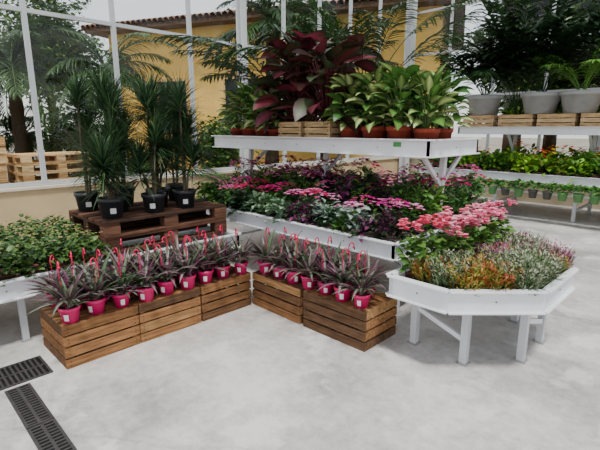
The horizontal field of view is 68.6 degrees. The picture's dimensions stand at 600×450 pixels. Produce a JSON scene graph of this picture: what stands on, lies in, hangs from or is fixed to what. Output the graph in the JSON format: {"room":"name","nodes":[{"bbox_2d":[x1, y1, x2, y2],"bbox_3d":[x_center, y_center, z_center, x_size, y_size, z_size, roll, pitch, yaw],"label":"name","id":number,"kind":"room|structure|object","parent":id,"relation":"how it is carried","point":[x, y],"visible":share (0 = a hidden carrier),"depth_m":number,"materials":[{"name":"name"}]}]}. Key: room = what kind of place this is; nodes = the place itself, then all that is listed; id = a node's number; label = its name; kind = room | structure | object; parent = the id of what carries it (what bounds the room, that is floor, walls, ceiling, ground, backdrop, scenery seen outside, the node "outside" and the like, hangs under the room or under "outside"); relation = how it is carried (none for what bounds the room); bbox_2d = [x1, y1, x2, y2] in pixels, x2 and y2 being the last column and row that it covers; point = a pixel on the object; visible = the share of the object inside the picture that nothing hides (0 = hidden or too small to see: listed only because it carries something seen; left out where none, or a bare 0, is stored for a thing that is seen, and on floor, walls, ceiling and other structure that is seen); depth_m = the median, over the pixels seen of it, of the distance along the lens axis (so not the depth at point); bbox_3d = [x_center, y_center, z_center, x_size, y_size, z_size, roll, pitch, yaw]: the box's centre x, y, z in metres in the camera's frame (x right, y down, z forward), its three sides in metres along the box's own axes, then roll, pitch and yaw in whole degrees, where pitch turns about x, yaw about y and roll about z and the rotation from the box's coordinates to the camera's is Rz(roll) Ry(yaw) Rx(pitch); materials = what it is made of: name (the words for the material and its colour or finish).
{"room":"greenhouse","nodes":[
{"label":"greenhouse","id":0,"kind":"room"},
{"bbox_2d":[0,157,398,235],"bbox_3d":[-2.369,-0.338,6.985,0.200,0.860,14.400,12,17,44],"label":"wall","id":1,"kind":"structure","parent":0,"point":[31,201],"depth_m":5.95,"materials":[{"name":"paint"}]},
{"bbox_2d":[0,0,391,187],"bbox_3d":[-2.362,-3.072,6.376,0.060,4.738,14.400,12,17,44],"label":"window","id":2,"kind":"structure","parent":1,"relation":"in","point":[22,9],"depth_m":6.12,"materials":[{"name":"white metal"}]},
{"bbox_2d":[0,191,599,449],"bbox_3d":[2.800,1.244,2.142,14.620,0.150,14.540,12,17,44],"label":"floor","id":3,"kind":"structure","parent":0,"point":[251,377],"depth_m":2.85,"materials":[{"name":"concrete"}]},
{"bbox_2d":[0,355,52,390],"bbox_3d":[-1.927,0.998,2.894,0.300,0.008,0.470,12,17,44],"label":"floor drain grate","id":4,"kind":"object","parent":3,"relation":"on","point":[20,372],"visible":1,"depth_m":2.95,"materials":[{"name":"metal"}]},
{"bbox_2d":[4,383,53,429],"bbox_3d":[-1.609,1.061,2.604,0.490,0.008,0.140,12,17,44],"label":"floor drain grate","id":5,"kind":"object","parent":3,"relation":"on","point":[26,402],"visible":1,"depth_m":2.59,"materials":[{"name":"metal"}]},
{"bbox_2d":[27,418,76,449],"bbox_3d":[-1.255,1.137,2.259,0.490,0.008,0.140,12,17,44],"label":"floor drain grate","id":6,"kind":"object","parent":3,"relation":"on","point":[48,435],"visible":1,"depth_m":2.33,"materials":[{"name":"metal"}]},
{"bbox_2d":[39,290,140,369],"bbox_3d":[-1.573,0.752,3.304,0.501,0.312,0.525,12,17,43],"label":"wooden crate","id":7,"kind":"object","parent":3,"relation":"on","point":[59,338],"visible":0.91,"depth_m":3.12,"materials":[{"name":"brown wood"}]},
{"bbox_2d":[18,255,83,306],"bbox_3d":[-1.806,0.404,3.249,0.487,0.393,0.482,-2,13,-10],"label":"potted tradescantia","id":8,"kind":"object","parent":7,"relation":"on","point":[47,282],"visible":0.41,"depth_m":3.21,"materials":[{"name":"plant"}]},
{"bbox_2d":[27,261,100,323],"bbox_3d":[-1.582,0.445,2.954,0.484,0.440,0.530,-6,14,-24],"label":"bromeliad","id":9,"kind":"object","parent":7,"relation":"on","point":[67,297],"visible":0.99,"depth_m":2.95,"materials":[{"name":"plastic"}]},
{"bbox_2d":[28,251,116,310],"bbox_3d":[-1.635,0.399,3.156,0.543,0.442,0.549,11,16,41],"label":"potted tradescantia","id":10,"kind":"object","parent":7,"relation":"on","point":[72,278],"visible":0.41,"depth_m":3.14,"materials":[{"name":"plant"}]},
{"bbox_2d":[67,248,133,303],"bbox_3d":[-1.494,0.379,3.297,0.546,0.423,0.512,-3,13,-16],"label":"potted tradescantia","id":11,"kind":"object","parent":7,"relation":"on","point":[97,250],"visible":0.4,"depth_m":3.28,"materials":[{"name":"plant"}]},
{"bbox_2d":[63,257,138,314],"bbox_3d":[-1.429,0.421,3.111,0.466,0.420,0.505,3,13,13],"label":"bromeliad","id":12,"kind":"object","parent":7,"relation":"on","point":[95,306],"visible":0.85,"depth_m":3.10,"materials":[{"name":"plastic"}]},
{"bbox_2d":[88,253,157,307],"bbox_3d":[-1.316,0.402,3.250,0.512,0.396,0.480,-7,14,-28],"label":"potted tradescantia","id":13,"kind":"object","parent":7,"relation":"on","point":[119,301],"visible":0.78,"depth_m":3.22,"materials":[{"name":"plant"}]},
{"bbox_2d":[0,224,241,342],"bbox_3d":[-2.793,0.595,3.512,1.443,0.529,4.783,12,17,44],"label":"bench","id":14,"kind":"object","parent":3,"relation":"on","point":[9,293],"visible":0.29,"depth_m":3.37,"materials":[{"name":"white metal"}]},
{"bbox_2d":[0,211,110,286],"bbox_3d":[-3.207,0.353,2.984,1.553,0.390,3.481,12,17,44],"label":"plants","id":15,"kind":"object","parent":14,"relation":"on","point":[21,250],"visible":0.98,"depth_m":3.59,"materials":[{"name":"green plant"}]},
{"bbox_2d":[71,214,226,255],"bbox_3d":[-1.513,0.034,4.482,1.260,0.144,0.840,-12,17,-43],"label":"wooden pallet","id":16,"kind":"object","parent":14,"relation":"on","point":[215,224],"visible":0.47,"depth_m":4.25,"materials":[{"name":"brown wood"}]},
{"bbox_2d":[69,198,225,238],"bbox_3d":[-1.513,-0.108,4.450,0.840,0.144,1.260,12,17,43],"label":"wooden pallet","id":17,"kind":"object","parent":16,"relation":"on","point":[136,214],"visible":0.66,"depth_m":4.17,"materials":[{"name":"brown wood"}]},
{"bbox_2d":[36,63,128,211],"bbox_3d":[-2.001,-0.805,4.127,0.858,1.354,0.745,11,16,40],"label":"dracaena","id":18,"kind":"object","parent":17,"relation":"on","point":[87,206],"visible":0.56,"depth_m":4.06,"materials":[{"name":"plant"}]},
{"bbox_2d":[66,107,149,218],"bbox_3d":[-1.683,-0.543,3.819,0.688,0.974,0.881,1,12,7],"label":"dracaena","id":19,"kind":"object","parent":17,"relation":"on","point":[111,205],"visible":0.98,"depth_m":3.77,"materials":[{"name":"plant"}]},
{"bbox_2d":[69,59,148,211],"bbox_3d":[-1.736,-0.802,4.051,0.809,1.380,0.670,6,14,27],"label":"dracaena","id":20,"kind":"object","parent":17,"relation":"on","point":[105,98],"visible":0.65,"depth_m":3.95,"materials":[{"name":"plant"}]},
{"bbox_2d":[84,63,144,205],"bbox_3d":[-1.825,-0.889,4.351,0.798,1.422,0.873,2,13,11],"label":"dracaena","id":21,"kind":"object","parent":17,"relation":"on","point":[131,199],"visible":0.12,"depth_m":4.39,"materials":[{"name":"plant"}]},
{"bbox_2d":[112,66,185,212],"bbox_3d":[-1.403,-0.779,4.032,0.753,1.343,0.824,4,13,18],"label":"dracaena","id":22,"kind":"object","parent":17,"relation":"on","point":[154,200],"visible":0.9,"depth_m":4.03,"materials":[{"name":"plant"}]},
{"bbox_2d":[121,66,195,206],"bbox_3d":[-1.399,-0.868,4.362,0.757,1.376,0.871,-11,17,-42],"label":"dracaena","id":23,"kind":"object","parent":17,"relation":"on","point":[165,189],"visible":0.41,"depth_m":4.32,"materials":[{"name":"plant"}]},
{"bbox_2d":[150,70,205,200],"bbox_3d":[-1.376,-0.953,4.750,0.806,1.376,0.668,8,15,34],"label":"dracaena","id":24,"kind":"object","parent":17,"relation":"on","point":[176,185],"visible":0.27,"depth_m":4.71,"materials":[{"name":"plant"}]},
{"bbox_2d":[144,68,222,207],"bbox_3d":[-1.111,-0.831,4.300,0.732,1.330,0.842,-9,16,-37],"label":"dracaena","id":25,"kind":"object","parent":17,"relation":"on","point":[185,196],"visible":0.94,"depth_m":4.26,"materials":[{"name":"plant"}]},
{"bbox_2d":[129,275,200,342],"bbox_3d":[-1.194,0.670,3.675,0.525,0.312,0.501,-12,17,-43],"label":"wooden crate","id":26,"kind":"object","parent":3,"relation":"on","point":[161,305],"visible":0.65,"depth_m":3.49,"materials":[{"name":"brown wood"}]},
{"bbox_2d":[91,238,142,288],"bbox_3d":[-1.423,0.311,3.581,0.558,0.432,0.523,4,13,18],"label":"potted tradescantia","id":27,"kind":"object","parent":26,"relation":"on","point":[124,254],"visible":0.27,"depth_m":3.61,"materials":[{"name":"plant"}]},
{"bbox_2d":[91,247,146,290],"bbox_3d":[-1.362,0.366,3.441,0.515,0.386,0.509,6,14,24],"label":"potted tradescantia","id":28,"kind":"object","parent":26,"relation":"on","point":[114,251],"visible":0.38,"depth_m":3.45,"materials":[{"name":"plant"}]},
{"bbox_2d":[112,249,177,301],"bbox_3d":[-1.159,0.375,3.371,0.530,0.397,0.524,0,12,1],"label":"potted tradescantia","id":29,"kind":"object","parent":26,"relation":"on","point":[147,294],"visible":0.88,"depth_m":3.33,"materials":[{"name":"plant"}]},
{"bbox_2d":[122,239,173,285],"bbox_3d":[-1.249,0.332,3.522,0.554,0.416,0.524,1,12,3],"label":"potted tradescantia","id":30,"kind":"object","parent":26,"relation":"on","point":[137,254],"visible":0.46,"depth_m":3.55,"materials":[{"name":"plant"}]},
{"bbox_2d":[137,245,195,294],"bbox_3d":[-1.044,0.345,3.510,0.529,0.396,0.523,1,12,5],"label":"potted tradescantia","id":31,"kind":"object","parent":26,"relation":"on","point":[166,284],"visible":0.84,"depth_m":3.47,"materials":[{"name":"plant"}]},
{"bbox_2d":[139,236,194,276],"bbox_3d":[-1.104,0.294,3.668,0.476,0.428,0.514,5,13,20],"label":"potted tradescantia","id":32,"kind":"object","parent":26,"relation":"on","point":[162,241],"visible":0.28,"depth_m":3.67,"materials":[{"name":"plant"}]},
{"bbox_2d":[158,237,216,289],"bbox_3d":[-0.935,0.316,3.593,0.557,0.418,0.526,-1,12,-3],"label":"potted tradescantia","id":33,"kind":"object","parent":26,"relation":"on","point":[187,283],"visible":0.86,"depth_m":3.58,"materials":[{"name":"plastic"}]},
{"bbox_2d":[188,265,250,321],"bbox_3d":[-0.814,0.589,4.046,0.501,0.312,0.525,12,17,43],"label":"wooden crate","id":34,"kind":"object","parent":3,"relation":"on","point":[236,283],"visible":0.65,"depth_m":3.87,"materials":[{"name":"brown wood"}]},
{"bbox_2d":[153,231,207,276],"bbox_3d":[-1.068,0.245,3.947,0.539,0.404,0.534,-2,13,-10],"label":"potted tradescantia","id":35,"kind":"object","parent":34,"relation":"on","point":[174,234],"visible":0.32,"depth_m":3.94,"materials":[{"name":"plant"}]},
{"bbox_2d":[180,230,227,267],"bbox_3d":[-0.833,0.245,3.904,0.470,0.422,0.508,6,14,26],"label":"bromeliad","id":36,"kind":"object","parent":34,"relation":"on","point":[197,242],"visible":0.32,"depth_m":3.90,"materials":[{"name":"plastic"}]},
{"bbox_2d":[182,234,238,283],"bbox_3d":[-0.812,0.278,3.738,0.532,0.429,0.527,-12,17,-43],"label":"potted tradescantia","id":37,"kind":"object","parent":34,"relation":"on","point":[205,273],"visible":0.83,"depth_m":3.72,"materials":[{"name":"plant"}]},
{"bbox_2d":[197,225,245,270],"bbox_3d":[-0.725,0.205,4.061,0.482,0.434,0.522,0,12,-1],"label":"bromeliad","id":38,"kind":"object","parent":34,"relation":"on","point":[220,228],"visible":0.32,"depth_m":4.04,"materials":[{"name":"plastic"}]},
{"bbox_2d":[202,234,248,278],"bbox_3d":[-0.675,0.263,3.898,0.522,0.391,0.516,-4,13,-18],"label":"bromeliad","id":39,"kind":"object","parent":34,"relation":"on","point":[222,274],"visible":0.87,"depth_m":3.85,"materials":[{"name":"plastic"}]},
{"bbox_2d":[215,229,261,274],"bbox_3d":[-0.554,0.232,3.966,0.465,0.423,0.509,-2,13,-11],"label":"bromeliad","id":40,"kind":"object","parent":34,"relation":"on","point":[239,269],"visible":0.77,"depth_m":3.95,"materials":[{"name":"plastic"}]},
{"bbox_2d":[235,0,248,175],"bbox_3d":[-0.990,-2.888,7.546,0.192,5.600,0.192,12,17,44],"label":"steel column","id":41,"kind":"structure","parent":3,"relation":"on","point":[241,13],"depth_m":7.45,"materials":[{"name":"white metal"}]},
{"bbox_2d":[252,269,318,323],"bbox_3d":[-0.071,0.600,3.998,0.421,0.312,0.620,-12,17,-43],"label":"wooden crate","id":42,"kind":"object","parent":3,"relation":"on","point":[280,288],"visible":0.59,"depth_m":3.82,"materials":[{"name":"brown wood"}]},
{"bbox_2d":[237,227,297,274],"bbox_3d":[-0.296,0.223,3.987,0.555,0.430,0.520,-1,12,-5],"label":"bromeliad","id":43,"kind":"object","parent":42,"relation":"on","point":[263,268],"visible":0.74,"depth_m":3.96,"materials":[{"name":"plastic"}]},
{"bbox_2d":[255,235,299,278],"bbox_3d":[-0.189,0.282,3.854,0.495,0.372,0.468,4,13,19],"label":"bromeliad","id":44,"kind":"object","parent":42,"relation":"on","point":[277,275],"visible":0.75,"depth_m":3.84,"materials":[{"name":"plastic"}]},
{"bbox_2d":[262,234,319,283],"bbox_3d":[-0.057,0.280,3.729,0.527,0.429,0.532,8,15,34],"label":"bromeliad","id":45,"kind":"object","parent":42,"relation":"on","point":[289,273],"visible":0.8,"depth_m":3.71,"materials":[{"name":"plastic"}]},
{"bbox_2d":[202,135,492,313],"bbox_3d":[0.293,-0.288,5.247,3.243,1.509,1.913,12,17,44],"label":"display shelf","id":46,"kind":"object","parent":3,"relation":"on","point":[424,149],"visible":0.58,"depth_m":4.18,"materials":[{"name":"white metal"}]},
{"bbox_2d":[189,165,273,191],"bbox_3d":[-0.942,-0.533,5.800,1.268,0.550,1.201,12,17,44],"label":"plants","id":47,"kind":"object","parent":46,"relation":"on","point":[216,174],"visible":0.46,"depth_m":5.66,"materials":[{"name":"green plant"}]},
{"bbox_2d":[215,90,251,135],"bbox_3d":[-0.809,-1.433,5.738,0.609,0.715,0.649,-7,14,-29],"label":"potted dieffenbachia","id":48,"kind":"object","parent":46,"relation":"on","point":[237,131],"visible":0.47,"depth_m":5.67,"materials":[{"name":"plant"}]},
{"bbox_2d":[223,81,273,135],"bbox_3d":[-0.614,-1.409,5.529,0.643,0.759,0.610,4,13,18],"label":"potted dieffenbachia","id":49,"kind":"object","parent":46,"relation":"on","point":[247,131],"visible":0.56,"depth_m":5.44,"materials":[{"name":"plant"}]},
{"bbox_2d":[241,85,284,135],"bbox_3d":[-0.438,-1.348,5.358,0.610,0.711,0.604,-1,12,-3],"label":"potted dieffenbachia","id":50,"kind":"object","parent":46,"relation":"on","point":[260,132],"visible":0.3,"depth_m":5.25,"materials":[{"name":"plant"}]},
{"bbox_2d":[250,87,292,135],"bbox_3d":[-0.272,-1.291,5.181,0.580,0.676,0.575,-8,15,-34],"label":"potted dieffenbachia","id":51,"kind":"object","parent":46,"relation":"on","point":[272,132],"visible":0.36,"depth_m":5.10,"materials":[{"name":"plant"}]},
{"bbox_2d":[152,1,405,116],"bbox_3d":[-0.207,-1.845,5.699,3.066,1.536,3.345,2,13,9],"label":"areca palm","id":52,"kind":"object","parent":46,"relation":"on","point":[242,69],"visible":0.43,"depth_m":5.17,"materials":[{"name":"plant"}]},
{"bbox_2d":[278,121,314,136],"bbox_3d":[-0.014,-1.039,4.999,0.360,0.263,0.301,12,17,44],"label":"wooden crate","id":53,"kind":"object","parent":46,"relation":"on","point":[300,130],"visible":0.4,"depth_m":4.86,"materials":[{"name":"brown wood"}]},
{"bbox_2d":[250,39,343,133],"bbox_3d":[-0.014,-1.452,4.884,1.105,1.078,1.128,3,13,15],"label":"philodendron","id":54,"kind":"object","parent":53,"relation":"in","point":[268,100],"visible":0.41,"depth_m":4.71,"materials":[{"name":"plant"}]},
{"bbox_2d":[258,32,355,133],"bbox_3d":[0.135,-1.594,5.332,1.343,1.203,1.244,5,13,20],"label":"philodendron","id":55,"kind":"object","parent":46,"relation":"on","point":[295,38],"visible":0.1,"depth_m":5.04,"materials":[{"name":"plant"}]},
{"bbox_2d":[305,121,340,137],"bbox_3d":[0.283,-0.975,4.709,0.360,0.263,0.301,12,17,44],"label":"wooden crate","id":56,"kind":"object","parent":46,"relation":"on","point":[329,130],"visible":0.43,"depth_m":4.56,"materials":[{"name":"brown wood"}]},
{"bbox_2d":[270,34,374,134],"bbox_3d":[0.285,-1.393,4.662,1.095,1.059,1.182,7,14,30],"label":"philodendron","id":57,"kind":"object","parent":56,"relation":"in","point":[302,106],"visible":0.47,"depth_m":4.41,"materials":[{"name":"plant"}]},
{"bbox_2d":[272,29,384,134],"bbox_3d":[0.368,-1.553,5.029,1.356,1.254,1.293,-3,13,-12],"label":"philodendron","id":58,"kind":"object","parent":46,"relation":"on","point":[308,42],"visible":0.2,"depth_m":4.79,"materials":[{"name":"plant"}]},
{"bbox_2d":[189,154,489,242],"bbox_3d":[0.268,-0.460,5.204,3.420,0.663,2.128,12,17,44],"label":"plants","id":59,"kind":"object","parent":46,"relation":"on","point":[366,213],"visible":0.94,"depth_m":4.55,"materials":[{"name":"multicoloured plant"}]},
{"bbox_2d":[321,71,379,137],"bbox_3d":[0.516,-1.154,4.396,0.634,0.746,0.640,3,13,12],"label":"potted dieffenbachia","id":60,"kind":"object","parent":46,"relation":"on","point":[346,131],"visible":0.53,"depth_m":4.29,"materials":[{"name":"plant"}]},
{"bbox_2d":[215,0,486,124],"bbox_3d":[0.722,-1.768,4.926,2.578,1.718,2.624,8,14,31],"label":"areca palm","id":61,"kind":"object","parent":46,"relation":"on","point":[334,35],"visible":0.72,"depth_m":4.36,"materials":[{"name":"plant"}]},
{"bbox_2d":[343,64,405,138],"bbox_3d":[0.710,-1.122,4.213,0.650,0.762,0.692,5,13,20],"label":"potted dieffenbachia","id":62,"kind":"object","parent":46,"relation":"on","point":[368,131],"visible":0.62,"depth_m":4.11,"materials":[{"name":"plant"}]},
{"bbox_2d":[362,62,441,138],"bbox_3d":[0.921,-1.074,3.993,0.647,0.763,0.614,12,17,43],"label":"potted dieffenbachia","id":63,"kind":"object","parent":46,"relation":"on","point":[401,132],"visible":0.78,"depth_m":3.90,"materials":[{"name":"plant"}]},
{"bbox_2d":[384,68,452,138],"bbox_3d":[1.127,-1.142,4.310,0.652,0.760,0.646,-5,14,-23],"label":"potted dieffenbachia","id":64,"kind":"object","parent":46,"relation":"on","point":[425,72],"visible":0.06,"depth_m":4.23,"materials":[{"name":"plant"}]},
{"bbox_2d":[395,62,461,138],"bbox_3d":[1.126,-1.030,3.878,0.590,0.726,0.634,6,14,26],"label":"potted dieffenbachia","id":65,"kind":"object","parent":46,"relation":"on","point":[432,86],"visible":0.87,"depth_m":3.78,"materials":[{"name":"plant"}]},
{"bbox_2d":[414,65,473,138],"bbox_3d":[1.313,-1.083,4.077,0.604,0.743,0.649,7,14,28],"label":"potted dieffenbachia","id":66,"kind":"object","parent":46,"relation":"on","point":[445,133],"visible":0.39,"depth_m":3.97,"materials":[{"name":"plant"}]},
{"bbox_2d":[303,285,396,351],"bbox_3d":[0.396,0.699,3.542,0.620,0.313,0.421,12,17,43],"label":"wooden crate","id":67,"kind":"object","parent":3,"relation":"on","point":[381,307],"visible":0.77,"depth_m":3.37,"materials":[{"name":"brown wood"}]},
{"bbox_2d":[283,238,331,289],"bbox_3d":[0.059,0.309,3.589,0.476,0.433,0.522,-5,13,-21],"label":"potted tradescantia","id":68,"kind":"object","parent":67,"relation":"on","point":[307,284],"visible":0.82,"depth_m":3.58,"materials":[{"name":"plant"}]},
{"bbox_2d":[303,249,353,294],"bbox_3d":[0.226,0.362,3.507,0.488,0.365,0.482,0,12,1],"label":"potted tradescantia","id":69,"kind":"object","parent":67,"relation":"on","point":[327,290],"visible":0.71,"depth_m":3.47,"materials":[{"name":"plant"}]},
{"bbox_2d":[304,236,361,286],"bbox_3d":[0.269,0.307,3.663,0.540,0.406,0.510,-6,14,-27],"label":"potted tradescantia","id":70,"kind":"object","parent":67,"relation":"on","point":[327,256],"visible":0.37,"depth_m":3.70,"materials":[{"name":"plant"}]},
{"bbox_2d":[316,248,373,301],"bbox_3d":[0.320,0.382,3.342,0.528,0.397,0.500,2,13,11],"label":"potted tradescantia","id":71,"kind":"object","parent":67,"relation":"on","point":[341,296],"visible":0.81,"depth_m":3.33,"materials":[{"name":"plant"}]},
{"bbox_2d":[323,242,374,292],"bbox_3d":[0.384,0.343,3.534,0.521,0.391,0.492,4,13,17],"label":"potted tradescantia","id":72,"kind":"object","parent":67,"relation":"on","point":[349,265],"visible":0.38,"depth_m":3.55,"materials":[{"name":"plant"}]},
{"bbox_2d":[333,253,387,308],"bbox_3d":[0.438,0.401,3.215,0.455,0.414,0.499,1,12,6],"label":"potted tradescantia","id":73,"kind":"object","parent":67,"relation":"on","point":[362,293],"visible":0.96,"depth_m":3.20,"materials":[{"name":"plant"}]},
{"bbox_2d":[342,250,390,297],"bbox_3d":[0.561,0.375,3.448,0.487,0.365,0.482,3,13,14],"label":"potted tradescantia","id":74,"kind":"object","parent":67,"relation":"on","point":[367,259],"visible":0.36,"depth_m":3.44,"materials":[{"name":"plant"}]},
{"bbox_2d":[398,0,417,181],"bbox_3d":[2.744,-3.680,11.151,0.288,5.600,0.288,12,17,44],"label":"steel column","id":75,"kind":"structure","parent":3,"relation":"on","point":[410,42],"depth_m":10.94,"materials":[{"name":"white metal"}]},
{"bbox_2d":[385,262,578,366],"bbox_3d":[1.457,0.593,3.338,0.933,0.609,1.553,12,17,44],"label":"display table","id":76,"kind":"object","parent":3,"relation":"on","point":[466,303],"visible":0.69,"depth_m":2.90,"materials":[{"name":"white metal"}]},
{"bbox_2d":[395,199,517,280],"bbox_3d":[1.266,0.097,3.474,0.453,0.499,1.465,12,17,44],"label":"plants","id":77,"kind":"object","parent":76,"relation":"on","point":[457,234],"visible":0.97,"depth_m":3.34,"materials":[{"name":"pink plant"}]},
{"bbox_2d":[409,228,579,295],"bbox_3d":[1.504,0.259,3.262,0.956,0.274,1.574,12,17,44],"label":"plants","id":78,"kind":"object","parent":76,"relation":"on","point":[517,261],"visible":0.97,"depth_m":2.99,"materials":[{"name":"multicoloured plant"}]},
{"bbox_2d":[416,126,599,222],"bbox_3d":[5.611,-0.802,7.307,7.463,1.629,1.692,12,17,44],"label":"bench","id":79,"kind":"object","parent":3,"relation":"on","point":[595,131],"visible":0.51,"depth_m":8.01,"materials":[{"name":"white metal"}]},
{"bbox_2d":[462,115,498,126],"bbox_3d":[3.762,-2.097,9.067,0.620,0.303,0.501,12,17,44],"label":"wooden crate","id":80,"kind":"object","parent":79,"relation":"on","point":[491,119],"visible":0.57,"depth_m":8.81,"materials":[{"name":"brown wood"}]},
{"bbox_2d":[434,30,545,114],"bbox_3d":[3.577,-2.889,8.496,2.444,1.470,1.523,12,17,44],"label":"palm","id":81,"kind":"object","parent":80,"relation":"in","point":[483,104],"visible":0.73,"depth_m":8.63,"materials":[{"name":"plant"}]},
{"bbox_2d":[408,141,599,204],"bbox_3d":[5.484,-0.876,7.231,7.559,0.967,2.014,12,17,44],"label":"plants","id":82,"kind":"object","parent":79,"relation":"on","point":[576,165],"visible":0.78,"depth_m":7.87,"materials":[{"name":"green plant"}]},
{"bbox_2d":[498,114,537,126],"bbox_3d":[4.271,-1.988,8.569,0.620,0.303,0.501,12,17,44],"label":"wooden crate","id":83,"kind":"object","parent":79,"relation":"on","point":[503,121],"visible":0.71,"depth_m":8.37,"materials":[{"name":"brown wood"}]},
{"bbox_2d":[453,1,599,113],"bbox_3d":[4.283,-2.998,7.711,3.142,2.019,1.965,12,17,44],"label":"palm","id":84,"kind":"object","parent":83,"relation":"on","point":[540,101],"visible":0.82,"depth_m":7.67,"materials":[{"name":"plant"}]},
{"bbox_2d":[441,0,599,122],"bbox_3d":[3.913,-2.975,8.144,2.825,2.414,1.797,8,15,31],"label":"palm","id":85,"kind":"object","parent":79,"relation":"on","point":[507,82],"visible":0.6,"depth_m":7.87,"materials":[{"name":"plant"}]},
{"bbox_2d":[536,113,580,126],"bbox_3d":[4.766,-1.882,8.086,0.620,0.303,0.501,12,17,44],"label":"wooden crate","id":86,"kind":"object","parent":79,"relation":"on","point":[558,117],"visible":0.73,"depth_m":7.88,"materials":[{"name":"brown wood"}]},
{"bbox_2d":[524,42,599,113],"bbox_3d":[4.670,-2.635,7.553,1.803,1.378,1.356,12,17,44],"label":"palm","id":87,"kind":"object","parent":86,"relation":"on","point":[586,100],"visible":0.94,"depth_m":7.57,"materials":[{"name":"plant"}]},
{"bbox_2d":[579,113,599,126],"bbox_3d":[5.261,-1.775,7.603,0.620,0.303,0.501,12,17,44],"label":"wooden crate","id":88,"kind":"object","parent":79,"relation":"on","point":[584,116],"visible":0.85,"depth_m":7.54,"materials":[{"name":"brown wood"}]},
{"bbox_2d":[408,157,599,209],"bbox_3d":[7.941,-0.332,6.957,14.480,0.860,0.200,12,17,44],"label":"wall","id":89,"kind":"structure","parent":0,"point":[525,198],"depth_m":9.67,"materials":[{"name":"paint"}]},
{"bbox_2d":[417,0,599,153],"bbox_3d":[7.934,-3.066,6.349,14.480,4.738,0.060,12,17,44],"label":"window","id":90,"kind":"structure","parent":89,"relation":"in","point":[452,1],"depth_m":10.02,"materials":[{"name":"white metal"}]},
{"label":"outside","id":91,"kind":"structure","parent":0,"visible":0},
{"bbox_2d":[6,137,588,181],"bbox_3d":[3.536,-2.077,17.643,140.000,0.001,150.000,12,17,44],"label":"ground","id":92,"kind":"structure","parent":91,"point":[495,142],"depth_m":48.82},
{"bbox_2d":[0,137,9,183],"bbox_3d":[-5.511,-0.594,7.106,0.828,1.624,1.238,10,16,38],"label":"wooden pallets","id":93,"kind":"object","parent":92,"relation":"on","point":[3,156],"visible":0.3,"depth_m":7.19,"materials":[{"name":"brown wood"}]},
{"bbox_2d":[0,106,72,175],"bbox_3d":[-7.954,-2.196,12.319,3.609,2.571,3.637,1,12,5],"label":"palm tree","id":94,"kind":"object","parent":92,"relation":"on","point":[32,143],"visible":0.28,"depth_m":11.52,"materials":[{"name":"green plant"}]},
{"bbox_2d":[0,2,98,152],"bbox_3d":[-6.785,-2.837,10.365,3.826,4.630,3.878,9,15,35],"label":"palm tree","id":95,"kind":"object","parent":92,"relation":"on","point":[10,73],"visible":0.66,"depth_m":10.24,"materials":[{"name":"green plant"}]},
{"bbox_2d":[6,151,96,182],"bbox_3d":[-4.419,-0.624,7.934,0.837,1.328,1.235,10,16,38],"label":"wooden pallets","id":96,"kind":"object","parent":92,"relation":"on","point":[20,166],"visible":0.2,"depth_m":7.58,"materials":[{"name":"brown wood"}]},
{"bbox_2d":[0,0,109,148],"bbox_3d":[-13.312,-8.644,23.392,6.600,10.374,6.905,-7,14,-30],"label":"tree","id":97,"kind":"object","parent":92,"relation":"on","point":[55,51],"visible":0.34,"depth_m":22.41,"materials":[{"name":"green plant"}]},
{"bbox_2d":[29,107,97,172],"bbox_3d":[-5.859,-1.911,11.649,2.052,2.312,1.886,-2,13,-8],"label":"shrub","id":98,"kind":"object","parent":92,"relation":"on","point":[57,135],"visible":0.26,"depth_m":11.07,"materials":[{"name":"green plant"}]},
{"bbox_2d":[21,19,179,123],"bbox_3d":[-4.734,-2.863,11.313,3.615,4.273,3.412,4,13,19],"label":"palm tree","id":99,"kind":"object","parent":92,"relation":"on","point":[123,67],"visible":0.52,"depth_m":10.57,"materials":[{"name":"green plant"}]},
{"bbox_2d":[196,115,261,168],"bbox_3d":[-1.696,-1.460,10.023,1.887,2.127,1.734,-10,16,-39],"label":"shrub","id":100,"kind":"object","parent":92,"relation":"on","point":[222,157],"visible":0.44,"depth_m":9.63,"materials":[{"name":"green plant"}]},
{"bbox_2d":[203,0,333,163],"bbox_3d":[-0.714,-3.446,11.280,3.279,5.424,3.465,-10,16,-38],"label":"palm tree","id":101,"kind":"object","parent":92,"relation":"on","point":[270,17],"visible":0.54,"depth_m":10.71,"materials":[{"name":"green plant"}]},
{"bbox_2d":[81,0,465,170],"bbox_3d":[-0.322,-5.061,17.021,12.370,6.097,7.923,4,13,19],"label":"building","id":102,"kind":"structure","parent":92,"relation":"on","point":[208,24],"depth_m":14.03,"materials":[{"name":"paint"}]},
{"bbox_2d":[287,6,346,159],"bbox_3d":[0.601,-3.493,12.490,2.330,5.004,2.310,-8,15,-33],"label":"tree","id":103,"kind":"object","parent":92,"relation":"on","point":[336,23],"visible":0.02,"depth_m":11.78,"materials":[{"name":"green plant"}]},
{"bbox_2d":[467,0,581,152],"bbox_3d":[5.969,-4.006,11.924,2.887,6.255,2.913,-8,15,-33],"label":"tree","id":104,"kind":"object","parent":92,"relation":"on","point":[509,7],"visible":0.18,"depth_m":11.36,"materials":[{"name":"green plant"}]},
{"bbox_2d":[494,0,597,155],"bbox_3d":[8.128,-5.113,13.798,4.790,7.600,4.086,-4,13,-16],"label":"tree","id":105,"kind":"object","parent":92,"relation":"on","point":[548,140],"visible":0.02,"depth_m":14.34,"materials":[{"name":"green plant"}]},
{"bbox_2d":[540,0,599,152],"bbox_3d":[7.354,-3.464,10.618,2.656,5.755,2.680,-1,12,-3],"label":"tree","id":106,"kind":"object","parent":92,"relation":"on","point":[595,82],"visible":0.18,"depth_m":10.65,"materials":[{"name":"green plant"}]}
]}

